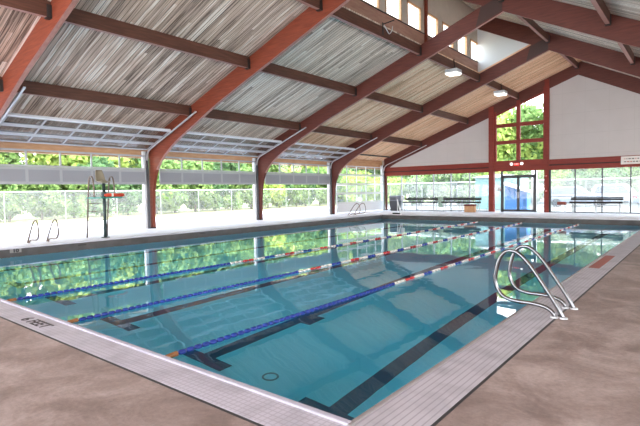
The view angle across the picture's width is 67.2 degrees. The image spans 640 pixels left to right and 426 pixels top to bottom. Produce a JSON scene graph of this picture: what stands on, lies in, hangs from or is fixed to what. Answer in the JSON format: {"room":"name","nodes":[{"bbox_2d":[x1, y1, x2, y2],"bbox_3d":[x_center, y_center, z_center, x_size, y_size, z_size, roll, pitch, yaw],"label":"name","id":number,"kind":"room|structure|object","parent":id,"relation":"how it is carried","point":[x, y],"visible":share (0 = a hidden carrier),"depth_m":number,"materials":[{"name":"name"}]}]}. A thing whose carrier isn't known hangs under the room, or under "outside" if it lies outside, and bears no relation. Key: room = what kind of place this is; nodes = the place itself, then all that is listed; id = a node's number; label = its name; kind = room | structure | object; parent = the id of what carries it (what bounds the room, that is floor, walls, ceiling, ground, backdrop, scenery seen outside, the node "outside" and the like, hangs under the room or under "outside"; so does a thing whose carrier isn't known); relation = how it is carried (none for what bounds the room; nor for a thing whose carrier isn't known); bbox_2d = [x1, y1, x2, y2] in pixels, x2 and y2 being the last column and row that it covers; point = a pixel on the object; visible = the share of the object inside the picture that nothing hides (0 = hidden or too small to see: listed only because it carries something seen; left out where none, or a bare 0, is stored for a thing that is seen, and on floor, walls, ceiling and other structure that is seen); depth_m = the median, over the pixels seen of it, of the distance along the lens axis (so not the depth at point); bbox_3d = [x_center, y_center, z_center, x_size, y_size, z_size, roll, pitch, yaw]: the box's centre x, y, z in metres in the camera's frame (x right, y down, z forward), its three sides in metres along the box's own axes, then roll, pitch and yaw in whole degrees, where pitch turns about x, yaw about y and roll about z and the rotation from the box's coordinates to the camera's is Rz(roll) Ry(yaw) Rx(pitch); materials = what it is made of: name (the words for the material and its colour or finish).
{"room":"indoor swimming pool","nodes":[
{"label":"indoor swimming pool","id":0,"kind":"room"},
{"bbox_2d":[0,0,580,160],"bbox_3d":[-0.762,-5.553,20.108,14.820,5.645,33.225,1,3,39],"label":"ceiling","id":1,"kind":"structure","parent":0,"point":[78,57],"depth_m":17.66,"materials":[{"name":"grey wood"}]},
{"bbox_2d":[0,0,51,19],"bbox_3d":[-8.714,-4.865,9.423,0.170,0.420,6.470,1,3,39],"label":"beam","id":2,"kind":"structure","parent":1,"relation":"attached to","point":[42,8],"depth_m":11.56,"materials":[{"name":"brown wood"}]},
{"bbox_2d":[0,134,146,157],"bbox_3d":[-9.887,-2.603,18.928,0.220,0.630,6.625,1,3,39],"label":"beam","id":3,"kind":"structure","parent":1,"relation":"attached to","point":[16,145],"depth_m":18.79,"materials":[{"name":"beige wood"}]},
{"bbox_2d":[16,80,191,116],"bbox_3d":[-7.225,-3.935,16.796,0.170,0.420,6.470,1,3,39],"label":"beam","id":4,"kind":"structure","parent":1,"relation":"attached to","point":[32,88],"depth_m":16.41,"materials":[{"name":"brown wood"}]},
{"bbox_2d":[64,8,250,69],"bbox_3d":[-4.559,-5.165,14.574,0.170,0.420,6.470,1,3,39],"label":"beam","id":5,"kind":"structure","parent":1,"relation":"attached to","point":[77,17],"depth_m":14.06,"materials":[{"name":"brown wood"}]},
{"bbox_2d":[146,145,254,163],"bbox_3d":[-5.732,-2.904,24.079,0.220,0.630,6.625,1,3,39],"label":"beam","id":6,"kind":"structure","parent":1,"relation":"attached to","point":[170,154],"depth_m":24.12,"materials":[{"name":"beige wood"}]},
{"bbox_2d":[204,109,300,130],"bbox_3d":[-3.069,-4.235,21.947,0.170,0.420,6.470,1,3,39],"label":"beam","id":7,"kind":"structure","parent":1,"relation":"attached to","point":[214,114],"depth_m":21.85,"materials":[{"name":"brown wood"}]},
{"bbox_2d":[255,153,328,166],"bbox_3d":[-1.577,-3.204,29.231,0.220,0.630,6.625,1,3,39],"label":"beam","id":8,"kind":"structure","parent":1,"relation":"attached to","point":[256,154],"depth_m":29.54,"materials":[{"name":"beige wood"}]},
{"bbox_2d":[260,63,356,95],"bbox_3d":[-0.404,-5.465,19.725,0.170,0.420,6.470,1,3,39],"label":"beam","id":9,"kind":"structure","parent":1,"relation":"attached to","point":[272,69],"depth_m":19.54,"materials":[{"name":"brown wood"}]},
{"bbox_2d":[296,0,322,11],"bbox_3d":[-2.017,-6.338,12.455,0.170,0.420,6.470,1,3,39],"label":"beam","id":10,"kind":"structure","parent":1,"relation":"attached to","point":[316,4],"depth_m":14.68,"materials":[{"name":"brown wood"}]},
{"bbox_2d":[312,126,371,139],"bbox_3d":[1.086,-4.535,27.098,0.170,0.420,6.470,1,3,39],"label":"beam","id":11,"kind":"structure","parent":1,"relation":"attached to","point":[321,129],"depth_m":27.23,"materials":[{"name":"brown wood"}]},
{"bbox_2d":[329,158,381,169],"bbox_3d":[2.578,-3.504,34.382,0.220,0.630,6.625,1,3,39],"label":"beam","id":12,"kind":"structure","parent":1,"relation":"attached to","point":[355,162],"depth_m":35.02,"materials":[{"name":"beige wood"}]},
{"bbox_2d":[331,7,421,55],"bbox_3d":[2.138,-6.639,17.606,0.170,0.420,6.470,1,3,39],"label":"beam","id":13,"kind":"structure","parent":1,"relation":"attached to","point":[345,15],"depth_m":17.33,"materials":[{"name":"brown wood"}]},
{"bbox_2d":[365,92,422,112],"bbox_3d":[3.751,-5.766,24.876,0.170,0.420,6.470,1,3,39],"label":"beam","id":14,"kind":"structure","parent":1,"relation":"attached to","point":[374,96],"depth_m":24.97,"materials":[{"name":"brown wood"}]},
{"bbox_2d":[382,136,421,146],"bbox_3d":[5.241,-4.836,32.249,0.170,0.420,6.470,1,3,39],"label":"beam","id":15,"kind":"structure","parent":1,"relation":"attached to","point":[390,139],"depth_m":32.62,"materials":[{"name":"brown wood"}]},
{"bbox_2d":[429,110,467,123],"bbox_3d":[7.907,-6.066,30.027,0.170,0.420,6.470,1,3,39],"label":"beam","id":16,"kind":"structure","parent":1,"relation":"attached to","point":[439,113],"depth_m":30.31,"materials":[{"name":"brown wood"}]},
{"bbox_2d":[428,53,479,81],"bbox_3d":[6.293,-6.939,22.757,0.170,0.420,6.470,1,3,39],"label":"beam","id":17,"kind":"structure","parent":1,"relation":"attached to","point":[437,58],"depth_m":22.63,"materials":[{"name":"brown wood"}]},
{"bbox_2d":[445,59,461,76],"bbox_3d":[6.279,-6.865,22.677,0.600,0.721,0.600,1,3,39],"label":"ceiling lamp","id":18,"kind":"object","parent":17,"relation":"hanging from","point":[454,71],"visible":1,"depth_m":22.53,"materials":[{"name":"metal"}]},
{"bbox_2d":[486,80,518,99],"bbox_3d":[10.449,-7.239,27.908,0.170,0.420,6.470,1,3,39],"label":"beam","id":19,"kind":"structure","parent":1,"relation":"attached to","point":[493,84],"depth_m":28.16,"materials":[{"name":"brown wood"}]},
{"bbox_2d":[0,209,639,425],"bbox_3d":[-1.048,0.906,16.423,34.400,0.200,40.000,1,3,39],"label":"floor","id":20,"kind":"structure","parent":0,"point":[583,369],"depth_m":4.03,"materials":[{"name":"concrete"}]},
{"bbox_2d":[0,0,78,118],"bbox_3d":[-2.557,-4.209,8.745,23.780,10.760,0.150,1,3,39],"label":"arch","id":21,"kind":"object","parent":20,"relation":"on","point":[44,31],"visible":1,"depth_m":12.76,"materials":[{"name":"brown wood"}]},
{"bbox_2d":[0,86,196,228],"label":"garage door","id":22,"kind":"structure","parent":20,"relation":"on","point":[9,174],"depth_m":18.34,"materials":[{"name":"grey metal"}]},
{"bbox_2d":[86,170,122,237],"bbox_3d":[-7.714,-0.330,17.177,1.127,2.423,0.817,1,3,39],"label":"chair","id":23,"kind":"object","parent":20,"relation":"on","point":[99,176],"visible":0.96,"depth_m":17.12,"materials":[{"name":"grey metal"}]},
{"bbox_2d":[159,127,305,219],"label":"garage door","id":24,"kind":"structure","parent":20,"relation":"on","point":[176,176],"depth_m":23.74,"materials":[{"name":"grey metal"}]},
{"bbox_2d":[149,0,349,227],"bbox_3d":[1.598,-4.509,13.896,23.780,10.760,0.150,1,3,39],"label":"arch","id":25,"kind":"object","parent":20,"relation":"on","point":[310,18],"visible":0.95,"depth_m":17.64,"materials":[{"name":"brown wood"}]},
{"bbox_2d":[265,137,376,213],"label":"garage door","id":26,"kind":"structure","parent":20,"relation":"on","point":[272,178],"depth_m":29.11,"materials":[{"name":"grey metal"}]},
{"bbox_2d":[336,145,426,212],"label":"garage door","id":27,"kind":"structure","parent":20,"relation":"on","point":[342,207],"depth_m":34.61,"materials":[{"name":"white metal"}]},
{"bbox_2d":[389,195,400,210],"bbox_3d":[5.577,-0.732,35.655,0.660,1.120,0.655,1,3,39],"label":"waste bin","id":28,"kind":"object","parent":20,"relation":"on","point":[392,199],"visible":0.88,"depth_m":35.46,"materials":[{"name":"grey plastic"}]},
{"bbox_2d":[402,198,437,210],"bbox_3d":[7.177,-0.612,34.528,2.610,0.930,0.430,1,3,39],"label":"bench","id":29,"kind":"object","parent":20,"relation":"on","point":[421,199],"visible":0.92,"depth_m":34.54,"materials":[{"name":"paint"}]},
{"bbox_2d":[386,173,488,211],"bbox_3d":[8.138,-1.454,34.328,7.870,2.600,0.120,1,3,39],"label":"window","id":30,"kind":"structure","parent":20,"relation":"on","point":[469,173],"depth_m":34.25,"materials":[{"name":"paint"}]},
{"bbox_2d":[258,0,639,219],"bbox_3d":[5.753,-4.809,19.047,23.780,10.760,0.150,1,3,39],"label":"arch","id":31,"kind":"object","parent":20,"relation":"on","point":[623,30],"visible":0.96,"depth_m":18.78,"materials":[{"name":"brown wood"}]},
{"bbox_2d":[441,198,481,211],"bbox_3d":[9.552,-0.564,32.615,2.690,0.930,0.430,1,3,39],"label":"bench","id":32,"kind":"object","parent":20,"relation":"on","point":[445,199],"visible":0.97,"depth_m":32.59,"materials":[{"name":"paint"}]},
{"bbox_2d":[331,18,639,213],"bbox_3d":[9.909,-5.109,24.198,23.780,10.760,0.150,1,3,39],"label":"arch","id":33,"kind":"object","parent":20,"relation":"on","point":[605,57],"visible":0.84,"depth_m":24.30,"materials":[{"name":"brown wood"}]},
{"bbox_2d":[516,15,549,42],"bbox_3d":[8.904,-8.188,20.578,0.170,0.330,6.470,1,3,39],"label":"beam","id":34,"kind":"structure","parent":33,"relation":"attached to","point":[533,25],"depth_m":21.44,"materials":[{"name":"brown wood"}]},
{"bbox_2d":[489,107,494,211],"bbox_3d":[11.305,-3.513,31.672,0.330,6.850,0.290,1,3,39],"label":"wall post","id":35,"kind":"object","parent":20,"relation":"on","point":[491,109],"visible":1,"depth_m":31.55,"materials":[{"name":"red wood"}]},
{"bbox_2d":[384,61,639,209],"bbox_3d":[14.078,-4.509,29.390,23.780,8.957,0.150,1,3,39],"label":"arch","id":36,"kind":"object","parent":20,"relation":"on","point":[627,82],"visible":0.76,"depth_m":29.93,"materials":[{"name":"red wood"}]},
{"bbox_2d":[501,170,536,211],"bbox_3d":[12.636,-1.371,30.652,3.090,2.620,0.200,1,3,39],"label":"door","id":37,"kind":"structure","parent":20,"relation":"on","point":[534,176],"depth_m":30.61,"materials":[{"name":"grey metal"}]},
{"bbox_2d":[493,249,567,319],"bbox_3d":[2.523,0.842,5.810,0.858,0.792,0.090,1,3,39],"label":"grab rail","id":38,"kind":"object","parent":20,"relation":"on","point":[553,314],"visible":1,"depth_m":5.79,"materials":[{"name":"silver metal"}]},
{"bbox_2d":[508,245,577,309],"bbox_3d":[2.874,0.817,6.245,0.858,0.792,0.090,1,3,39],"label":"grab rail","id":39,"kind":"object","parent":20,"relation":"on","point":[572,307],"visible":0.97,"depth_m":6.22,"materials":[{"name":"silver metal"}]},
{"bbox_2d":[544,79,550,212],"bbox_3d":[13.970,-4.083,29.490,0.360,8.100,0.290,1,3,39],"label":"wall post","id":40,"kind":"object","parent":20,"relation":"on","point":[547,180],"visible":0.96,"depth_m":29.42,"materials":[{"name":"red wood"}]},
{"bbox_2d":[551,167,639,213],"bbox_3d":[18.603,-1.243,25.898,11.550,2.600,0.120,1,3,39],"label":"window","id":41,"kind":"structure","parent":20,"relation":"on","point":[630,212],"depth_m":27.76,"materials":[{"name":"grey metal"}]},
{"bbox_2d":[569,197,623,213],"bbox_3d":[15.801,-0.437,27.582,2.660,0.930,0.430,1,3,39],"label":"bench","id":42,"kind":"object","parent":20,"relation":"on","point":[572,198],"visible":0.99,"depth_m":27.64,"materials":[{"name":"paint"}]},
{"bbox_2d":[379,0,476,60],"bbox_3d":[-2.120,-8.513,12.559,0.120,2.600,33.500,1,3,39],"label":"wall","id":43,"kind":"structure","parent":0,"point":[449,12],"depth_m":22.19,"materials":[{"name":"beige paint"}]},
{"bbox_2d":[344,0,477,71],"bbox_3d":[-2.130,-6.760,12.576,0.140,0.844,33.355,1,3,39],"label":"trim","id":44,"kind":"structure","parent":43,"relation":"attached to","point":[358,6],"depth_m":18.98,"materials":[{"name":"brown wood"}]},
{"bbox_2d":[407,0,420,30],"bbox_3d":[3.871,-8.143,19.943,0.100,1.000,1.200,1,3,39],"label":"window","id":45,"kind":"structure","parent":43,"relation":"in","point":[408,1],"depth_m":20.08,"materials":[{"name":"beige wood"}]},
{"bbox_2d":[424,0,427,42],"bbox_3d":[4.551,-8.143,20.627,0.120,2.524,0.120,1,3,39],"label":"wall post","id":46,"kind":"object","parent":43,"relation":"attached to","point":[425,1],"visible":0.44,"depth_m":20.58,"materials":[{"name":"brown wood"}]},
{"bbox_2d":[385,163,488,175],"bbox_3d":[8.085,-3.076,34.341,8.020,0.640,0.300,1,3,39],"label":"header beam","id":47,"kind":"structure","parent":0,"point":[471,167],"depth_m":33.94,"materials":[{"name":"red wood"}]},
{"bbox_2d":[382,75,639,166],"bbox_3d":[13.970,-6.051,29.472,23.600,5.633,0.180,1,3,39],"label":"wall","id":48,"kind":"structure","parent":0,"point":[589,117],"depth_m":28.39,"materials":[{"name":"white paint"}]},
{"bbox_2d":[477,20,546,71],"bbox_3d":[9.762,-8.922,24.255,3.700,3.184,0.080,1,3,39],"label":"wall","id":49,"kind":"structure","parent":0,"point":[491,48],"depth_m":24.90,"materials":[{"name":"white paint"}]},
{"bbox_2d":[494,159,543,171],"bbox_3d":[12.645,-3.022,30.621,3.090,0.680,0.190,1,3,39],"label":"header panel","id":50,"kind":"object","parent":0,"point":[531,164],"visible":1,"depth_m":30.45,"materials":[{"name":"red wood"}]},
{"bbox_2d":[494,86,544,160],"bbox_3d":[12.587,-5.770,30.481,3.090,4.825,0.170,1,3,39],"label":"window","id":51,"kind":"structure","parent":50,"relation":"on","point":[518,124],"depth_m":30.46,"materials":[{"name":"red wood"}]},
{"bbox_2d":[462,1,639,56],"bbox_3d":[12.220,-6.419,18.043,16.000,8.248,6.625,1,3,39],"label":"ceiling","id":52,"kind":"structure","parent":0,"point":[609,44],"depth_m":21.64,"materials":[{"name":"wood"}]},
{"bbox_2d":[617,42,634,64],"bbox_3d":[11.617,-6.535,18.487,0.170,0.430,6.470,1,3,39],"label":"beam","id":53,"kind":"structure","parent":52,"relation":"attached to","point":[626,49],"depth_m":19.61,"materials":[{"name":"brown wood"}]},
{"bbox_2d":[549,155,639,169],"bbox_3d":[18.628,-2.863,25.849,11.700,0.640,0.300,1,3,39],"label":"header beam","id":54,"kind":"structure","parent":0,"point":[611,161],"depth_m":28.08,"materials":[{"name":"red wood"}]},
{"bbox_2d":[621,156,639,163],"bbox_3d":[17.803,-2.929,26.289,2.340,0.440,0.044,1,3,39],"label":"notice board","id":55,"kind":"object","parent":54,"relation":"attached to","point":[624,159],"visible":1,"depth_m":26.72,"materials":[{"name":"beige plastic"}]},
{"bbox_2d":[554,0,639,20],"bbox_3d":[8.064,-6.118,12.891,16.000,8.248,6.625,1,3,39],"label":"ceiling","id":56,"kind":"structure","parent":0,"point":[630,9],"depth_m":15.03,"materials":[{"name":"wood"}]},
{"bbox_2d":[590,0,610,25],"bbox_3d":[7.462,-6.235,13.336,0.170,0.430,6.470,1,3,39],"label":"beam","id":57,"kind":"structure","parent":56,"relation":"attached to","point":[600,6],"depth_m":14.89,"materials":[{"name":"brown wood"}]},
{"bbox_3d":[2.075,2.077,16.854,14.800,2.080,24.140,1,3,39],"label":"basin","id":58,"kind":"object","parent":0,"visible":0},
{"bbox_2d":[0,298,350,425],"bbox_3d":[-6.470,1.402,8.309,17.750,0.318,0.405,1,3,39],"label":"pool edge","id":59,"kind":"structure","parent":58,"relation":"on","point":[259,407],"depth_m":4.02,"materials":[{"name":"tile"}]},
{"bbox_2d":[0,214,381,257],"bbox_3d":[-3.619,0.774,21.416,0.468,0.316,24.370,1,3,39],"label":"pool edge","id":60,"kind":"structure","parent":58,"relation":"on","point":[24,250],"depth_m":18.04,"materials":[{"name":"grey tile"}]},
{"bbox_2d":[0,219,639,419],"bbox_3d":[2.072,1.923,16.846,14.240,1.830,23.580,1,3,39],"label":"pool water","id":61,"kind":"object","parent":58,"relation":"on","point":[342,359],"visible":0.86,"depth_m":8.54,"materials":[{"name":"teal liquid"}]},
{"bbox_2d":[7,219,480,301],"bbox_3d":[1.623,0.932,17.151,0.070,0.176,23.549,1,3,38],"label":"lane rope","id":62,"kind":"object","parent":61,"relation":"on","point":[228,263],"visible":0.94,"depth_m":11.20,"materials":[{"name":"blue plastic"}]},
{"bbox_2d":[68,221,523,322],"bbox_3d":[3.409,0.968,15.713,0.070,0.176,23.549,1,3,38],"label":"lane rope","id":63,"kind":"object","parent":61,"relation":"on","point":[349,260],"visible":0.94,"depth_m":9.32,"materials":[{"name":"blue plastic"}]},
{"bbox_2d":[165,221,580,357],"bbox_3d":[5.349,1.007,14.150,0.070,0.176,23.546,1,3,38],"label":"lane rope","id":64,"kind":"object","parent":61,"relation":"on","point":[204,344],"visible":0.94,"depth_m":7.30,"materials":[{"name":"blue plastic"}]},
{"bbox_2d":[347,230,639,425],"bbox_3d":[7.789,0.997,12.226,0.470,0.312,24.370,1,3,39],"label":"pool edge","id":65,"kind":"structure","parent":58,"relation":"on","point":[426,400],"depth_m":4.23,"materials":[{"name":"tile"}]},
{"bbox_2d":[382,214,639,225],"bbox_3d":[9.587,0.348,26.116,14.265,0.314,0.456,1,3,39],"label":"pool edge","id":66,"kind":"structure","parent":58,"relation":"on","point":[596,221],"depth_m":25.09,"materials":[{"name":"grey concrete"}]},
{"label":"outside","id":67,"kind":"structure","parent":0,"visible":0},
{"bbox_2d":[0,199,432,225],"bbox_3d":[-20.317,0.010,44.454,30.800,0.280,100.000,1,3,39],"label":"ground","id":68,"kind":"structure","parent":67,"point":[181,210],"depth_m":36.82,"materials":[{"name":"white concrete"}]},
{"bbox_2d":[0,166,35,221],"bbox_3d":[-18.835,-1.114,29.122,3.006,3.508,2.619,-1,3,9],"label":"leafy shrub","id":69,"kind":"object","parent":68,"relation":"on","point":[3,187],"visible":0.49,"depth_m":28.78,"materials":[{"name":"green plant"}]},
{"bbox_2d":[0,152,48,218],"bbox_3d":[-20.857,-3.991,32.528,6.344,9.045,4.385,-3,3,-32],"label":"broadleaf tree","id":70,"kind":"object","parent":68,"relation":"on","point":[9,157],"visible":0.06,"depth_m":32.49,"materials":[{"name":"green plant"}]},
{"bbox_2d":[23,184,64,219],"bbox_3d":[-17.740,-1.207,30.945,2.608,3.492,2.993,-1,3,-5],"label":"leafy shrub","id":71,"kind":"object","parent":68,"relation":"on","point":[37,187],"visible":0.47,"depth_m":30.34,"materials":[{"name":"green plant"}]},
{"bbox_2d":[20,153,97,216],"bbox_3d":[-19.379,-4.391,34.612,6.293,9.636,5.107,-1,3,2],"label":"broadleaf tree","id":72,"kind":"object","parent":68,"relation":"on","point":[51,159],"visible":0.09,"depth_m":33.74,"materials":[{"name":"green plant"}]},
{"bbox_2d":[53,184,92,217],"bbox_3d":[-16.606,-1.335,32.205,2.729,3.603,3.060,-3,3,-35],"label":"leafy shrub","id":73,"kind":"object","parent":68,"relation":"on","point":[64,187],"visible":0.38,"depth_m":31.68,"materials":[{"name":"green plant"}]},
{"bbox_2d":[77,156,120,216],"bbox_3d":[-15.984,-1.930,33.845,3.671,4.668,4.028,0,3,18],"label":"broadleaf tree","id":74,"kind":"object","parent":68,"relation":"on","point":[103,162],"visible":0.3,"depth_m":33.54,"materials":[{"name":"green plant"}]},
{"bbox_2d":[96,156,140,213],"bbox_3d":[-17.035,-4.877,38.959,5.379,10.151,6.629,0,3,16],"label":"broadleaf tree","id":75,"kind":"object","parent":68,"relation":"on","point":[124,162],"visible":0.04,"depth_m":37.38,"materials":[{"name":"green plant"}]},
{"bbox_2d":[115,169,142,214],"bbox_3d":[-14.300,-1.508,36.015,3.035,3.517,2.766,1,3,37],"label":"leafy shrub","id":76,"kind":"object","parent":68,"relation":"on","point":[134,194],"visible":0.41,"depth_m":35.22,"materials":[{"name":"green plant"}]},
{"bbox_2d":[136,160,185,213],"bbox_3d":[-12.359,-2.124,36.862,3.492,4.677,4.007,0,3,23],"label":"leafy shrub","id":77,"kind":"object","parent":68,"relation":"on","point":[166,164],"visible":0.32,"depth_m":36.48,"materials":[{"name":"green plant"}]},
{"bbox_2d":[160,160,197,212],"bbox_3d":[-11.844,-2.219,38.757,4.009,4.679,3.493,-2,3,-15],"label":"broadleaf tree","id":78,"kind":"object","parent":68,"relation":"on","point":[185,187],"visible":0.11,"depth_m":38.20,"materials":[{"name":"green plant"}]},
{"bbox_2d":[0,188,359,223],"bbox_3d":[-9.581,-0.897,37.670,0.060,1.858,45.000,1,3,39],"label":"fence","id":79,"kind":"object","parent":68,"relation":"on","point":[137,201],"visible":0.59,"depth_m":32.50,"materials":[{"name":"grey metal"}]},
{"bbox_2d":[183,161,220,211],"bbox_3d":[-10.280,-2.321,40.346,3.501,4.688,4.017,0,3,13],"label":"leafy shrub","id":80,"kind":"object","parent":68,"relation":"on","point":[206,165],"visible":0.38,"depth_m":39.58,"materials":[{"name":"green plant"}]},
{"bbox_2d":[200,166,228,210],"bbox_3d":[-9.514,-2.082,41.517,3.175,4.037,3.483,-1,3,9],"label":"leafy shrub","id":81,"kind":"object","parent":68,"relation":"on","point":[216,186],"visible":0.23,"depth_m":41.23,"materials":[{"name":"green plant"}]},
{"bbox_2d":[193,161,237,209],"bbox_3d":[-10.865,-5.230,44.885,5.817,10.092,5.569,0,3,22],"label":"broadleaf tree","id":82,"kind":"object","parent":68,"relation":"on","point":[217,165],"visible":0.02,"depth_m":44.38,"materials":[{"name":"green plant"}]},
{"bbox_2d":[221,170,245,209],"bbox_3d":[-7.998,-2.068,43.166,2.845,3.810,3.264,-2,3,-21],"label":"leafy shrub","id":83,"kind":"object","parent":68,"relation":"on","point":[231,186],"visible":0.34,"depth_m":42.55,"materials":[{"name":"green plant"}]},
{"bbox_2d":[235,164,270,208],"bbox_3d":[-6.227,-2.409,44.618,3.709,4.328,3.232,-3,3,-32],"label":"leafy shrub","id":84,"kind":"object","parent":68,"relation":"on","point":[244,168],"visible":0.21,"depth_m":43.76,"materials":[{"name":"green plant"}]},
{"bbox_2d":[263,173,287,207],"bbox_3d":[-4.781,-2.146,45.789,3.920,3.635,2.929,-3,3,-39],"label":"leafy shrub","id":85,"kind":"object","parent":68,"relation":"on","point":[266,186],"visible":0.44,"depth_m":45.39,"materials":[{"name":"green plant"}]},
{"bbox_2d":[277,165,301,173],"bbox_3d":[-4.228,-4.853,53.136,4.431,8.361,5.461,-2,3,-28],"label":"broadleaf tree","id":86,"kind":"object","parent":68,"relation":"on","point":[289,168],"visible":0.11,"depth_m":51.44,"materials":[{"name":"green plant"}]},
{"bbox_2d":[287,170,311,206],"bbox_3d":[-2.437,-2.454,49.341,3.295,3.845,2.871,1,3,31],"label":"leafy shrub","id":87,"kind":"object","parent":68,"relation":"on","point":[298,188],"visible":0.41,"depth_m":48.66,"materials":[{"name":"green plant"}]},
{"bbox_2d":[297,168,316,204],"bbox_3d":[-2.006,-2.792,51.212,3.755,4.352,3.423,-2,3,-27],"label":"leafy shrub","id":88,"kind":"object","parent":68,"relation":"on","point":[310,187],"visible":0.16,"depth_m":50.70,"materials":[{"name":"green plant"}]},
{"bbox_2d":[309,168,326,204],"bbox_3d":[-0.012,-2.797,52.204,3.610,4.212,3.145,0,3,22],"label":"leafy shrub","id":89,"kind":"object","parent":68,"relation":"on","point":[319,187],"visible":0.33,"depth_m":51.23,"materials":[{"name":"green plant"}]},
{"bbox_2d":[337,176,364,202],"bbox_3d":[3.366,-2.468,51.925,2.778,3.448,3.719,1,3,41],"label":"leafy shrub","id":90,"kind":"object","parent":68,"relation":"on","point":[350,179],"visible":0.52,"depth_m":50.89,"materials":[{"name":"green plant"}]},
{"bbox_2d":[355,170,372,202],"bbox_3d":[4.150,-3.147,58.653,4.547,4.216,3.397,1,3,38],"label":"leafy shrub","id":91,"kind":"object","parent":68,"relation":"on","point":[369,177],"visible":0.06,"depth_m":57.86,"materials":[{"name":"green plant"}]},
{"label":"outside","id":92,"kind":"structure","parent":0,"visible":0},
{"bbox_2d":[310,199,639,212],"bbox_3d":[37.944,-1.134,48.996,54.200,0.270,59.750,1,3,39],"label":"ground","id":93,"kind":"structure","parent":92,"point":[540,205],"depth_m":37.53,"materials":[{"name":"concrete"}]},
{"bbox_2d":[362,179,380,201],"bbox_3d":[5.842,-2.166,50.239,3.112,2.885,2.325,0,3,14],"label":"leafy shrub","id":94,"kind":"object","parent":93,"relation":"on","point":[379,180],"visible":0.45,"depth_m":49.91,"materials":[{"name":"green plant"}]},
{"bbox_2d":[387,176,410,203],"bbox_3d":[7.774,-2.228,49.206,3.289,3.049,2.457,-1,3,-11],"label":"leafy shrub","id":95,"kind":"object","parent":93,"relation":"on","point":[395,180],"visible":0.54,"depth_m":48.34,"materials":[{"name":"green plant"}]},
{"bbox_2d":[405,175,429,205],"bbox_3d":[9.682,-2.260,47.434,2.746,3.204,2.392,-1,3,8],"label":"leafy shrub","id":96,"kind":"object","parent":93,"relation":"on","point":[412,179],"visible":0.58,"depth_m":46.82,"materials":[{"name":"green plant"}]},
{"bbox_2d":[424,174,455,203],"bbox_3d":[11.495,-2.666,45.198,3.143,4.209,3.607,1,3,42],"label":"leafy shrub","id":97,"kind":"object","parent":93,"relation":"on","point":[437,177],"visible":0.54,"depth_m":44.51,"materials":[{"name":"green plant"}]},
{"bbox_2d":[449,173,479,204],"bbox_3d":[13.482,-2.459,44.171,3.259,3.803,2.840,0,3,28],"label":"leafy shrub","id":98,"kind":"object","parent":93,"relation":"on","point":[461,177],"visible":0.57,"depth_m":43.45,"materials":[{"name":"green plant"}]},
{"bbox_2d":[335,177,639,208],"bbox_3d":[16.378,-1.492,37.917,39.900,2.185,0.070,1,3,39],"label":"fence","id":99,"kind":"object","parent":93,"relation":"on","point":[583,188],"visible":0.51,"depth_m":36.84,"materials":[{"name":"grey metal"}]},
{"bbox_2d":[473,174,528,208],"bbox_3d":[13.785,-1.630,36.528,3.600,2.630,2.000,1,3,39],"label":"storage shed","id":100,"kind":"object","parent":93,"relation":"on","point":[481,182],"visible":0.38,"depth_m":36.24,"materials":[{"name":"teal"}]},
{"bbox_2d":[497,110,536,171],"bbox_3d":[20.162,-6.135,51.058,6.773,10.371,5.496,0,3,26],"label":"broadleaf tree","id":101,"kind":"object","parent":93,"relation":"on","point":[509,133],"visible":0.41,"depth_m":49.89,"materials":[{"name":"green plant"}]},
{"bbox_2d":[504,182,530,209],"bbox_3d":[13.851,-1.179,33.671,1.700,1.976,1.200,1,3,39],"label":"dumpster","id":102,"kind":"object","parent":93,"relation":"on","point":[510,189],"visible":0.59,"depth_m":33.37,"materials":[{"name":"blue"}]},
{"bbox_2d":[507,170,543,198],"bbox_3d":[17.653,-2.298,41.287,2.686,3.597,3.082,-3,3,-40],"label":"leafy shrub","id":103,"kind":"object","parent":93,"relation":"on","point":[540,174],"visible":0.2,"depth_m":40.75,"materials":[{"name":"green plant"}]},
{"bbox_2d":[503,102,558,172],"bbox_3d":[21.986,-6.245,49.476,5.171,10.667,7.481,-2,3,-31],"label":"broadleaf tree","id":104,"kind":"object","parent":93,"relation":"on","point":[531,131],"visible":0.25,"depth_m":48.90,"materials":[{"name":"green plant"}]},
{"bbox_2d":[542,169,573,198],"bbox_3d":[23.457,-2.791,47.045,3.151,3.911,4.218,0,3,15],"label":"leafy shrub","id":105,"kind":"object","parent":93,"relation":"on","point":[561,174],"visible":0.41,"depth_m":45.64,"materials":[{"name":"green plant"}]},
{"bbox_2d":[562,169,596,203],"bbox_3d":[24.241,-2.771,45.339,3.124,3.973,3.428,0,3,17],"label":"leafy shrub","id":106,"kind":"object","parent":93,"relation":"on","point":[579,174],"visible":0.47,"depth_m":44.30,"materials":[{"name":"green plant"}]},
{"bbox_2d":[551,186,611,206],"bbox_3d":[20.308,-1.298,37.970,4.660,1.615,1.820,1,3,32],"label":"car","id":107,"kind":"object","parent":93,"relation":"on","point":[569,189],"visible":0.36,"depth_m":37.51,"materials":[{"name":"silver metal"}]},
{"bbox_2d":[587,167,629,203],"bbox_3d":[25.938,-2.781,43.558,3.230,4.106,3.543,-1,3,-2],"label":"leafy shrub","id":108,"kind":"object","parent":93,"relation":"on","point":[608,172],"visible":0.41,"depth_m":42.54,"materials":[{"name":"green plant"}]},
{"bbox_2d":[591,184,638,204],"bbox_3d":[24.765,-1.505,39.512,4.760,1.745,1.820,1,3,42],"label":"car","id":109,"kind":"object","parent":93,"relation":"on","point":[609,187],"visible":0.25,"depth_m":39.08,"materials":[{"name":"grey"}]},
{"bbox_2d":[619,167,639,192],"bbox_3d":[28.189,-2.601,42.421,3.228,3.767,2.813,2,4,43],"label":"leafy shrub","id":110,"kind":"object","parent":93,"relation":"on","point":[635,170],"visible":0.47,"depth_m":42.02,"materials":[{"name":"green plant"}]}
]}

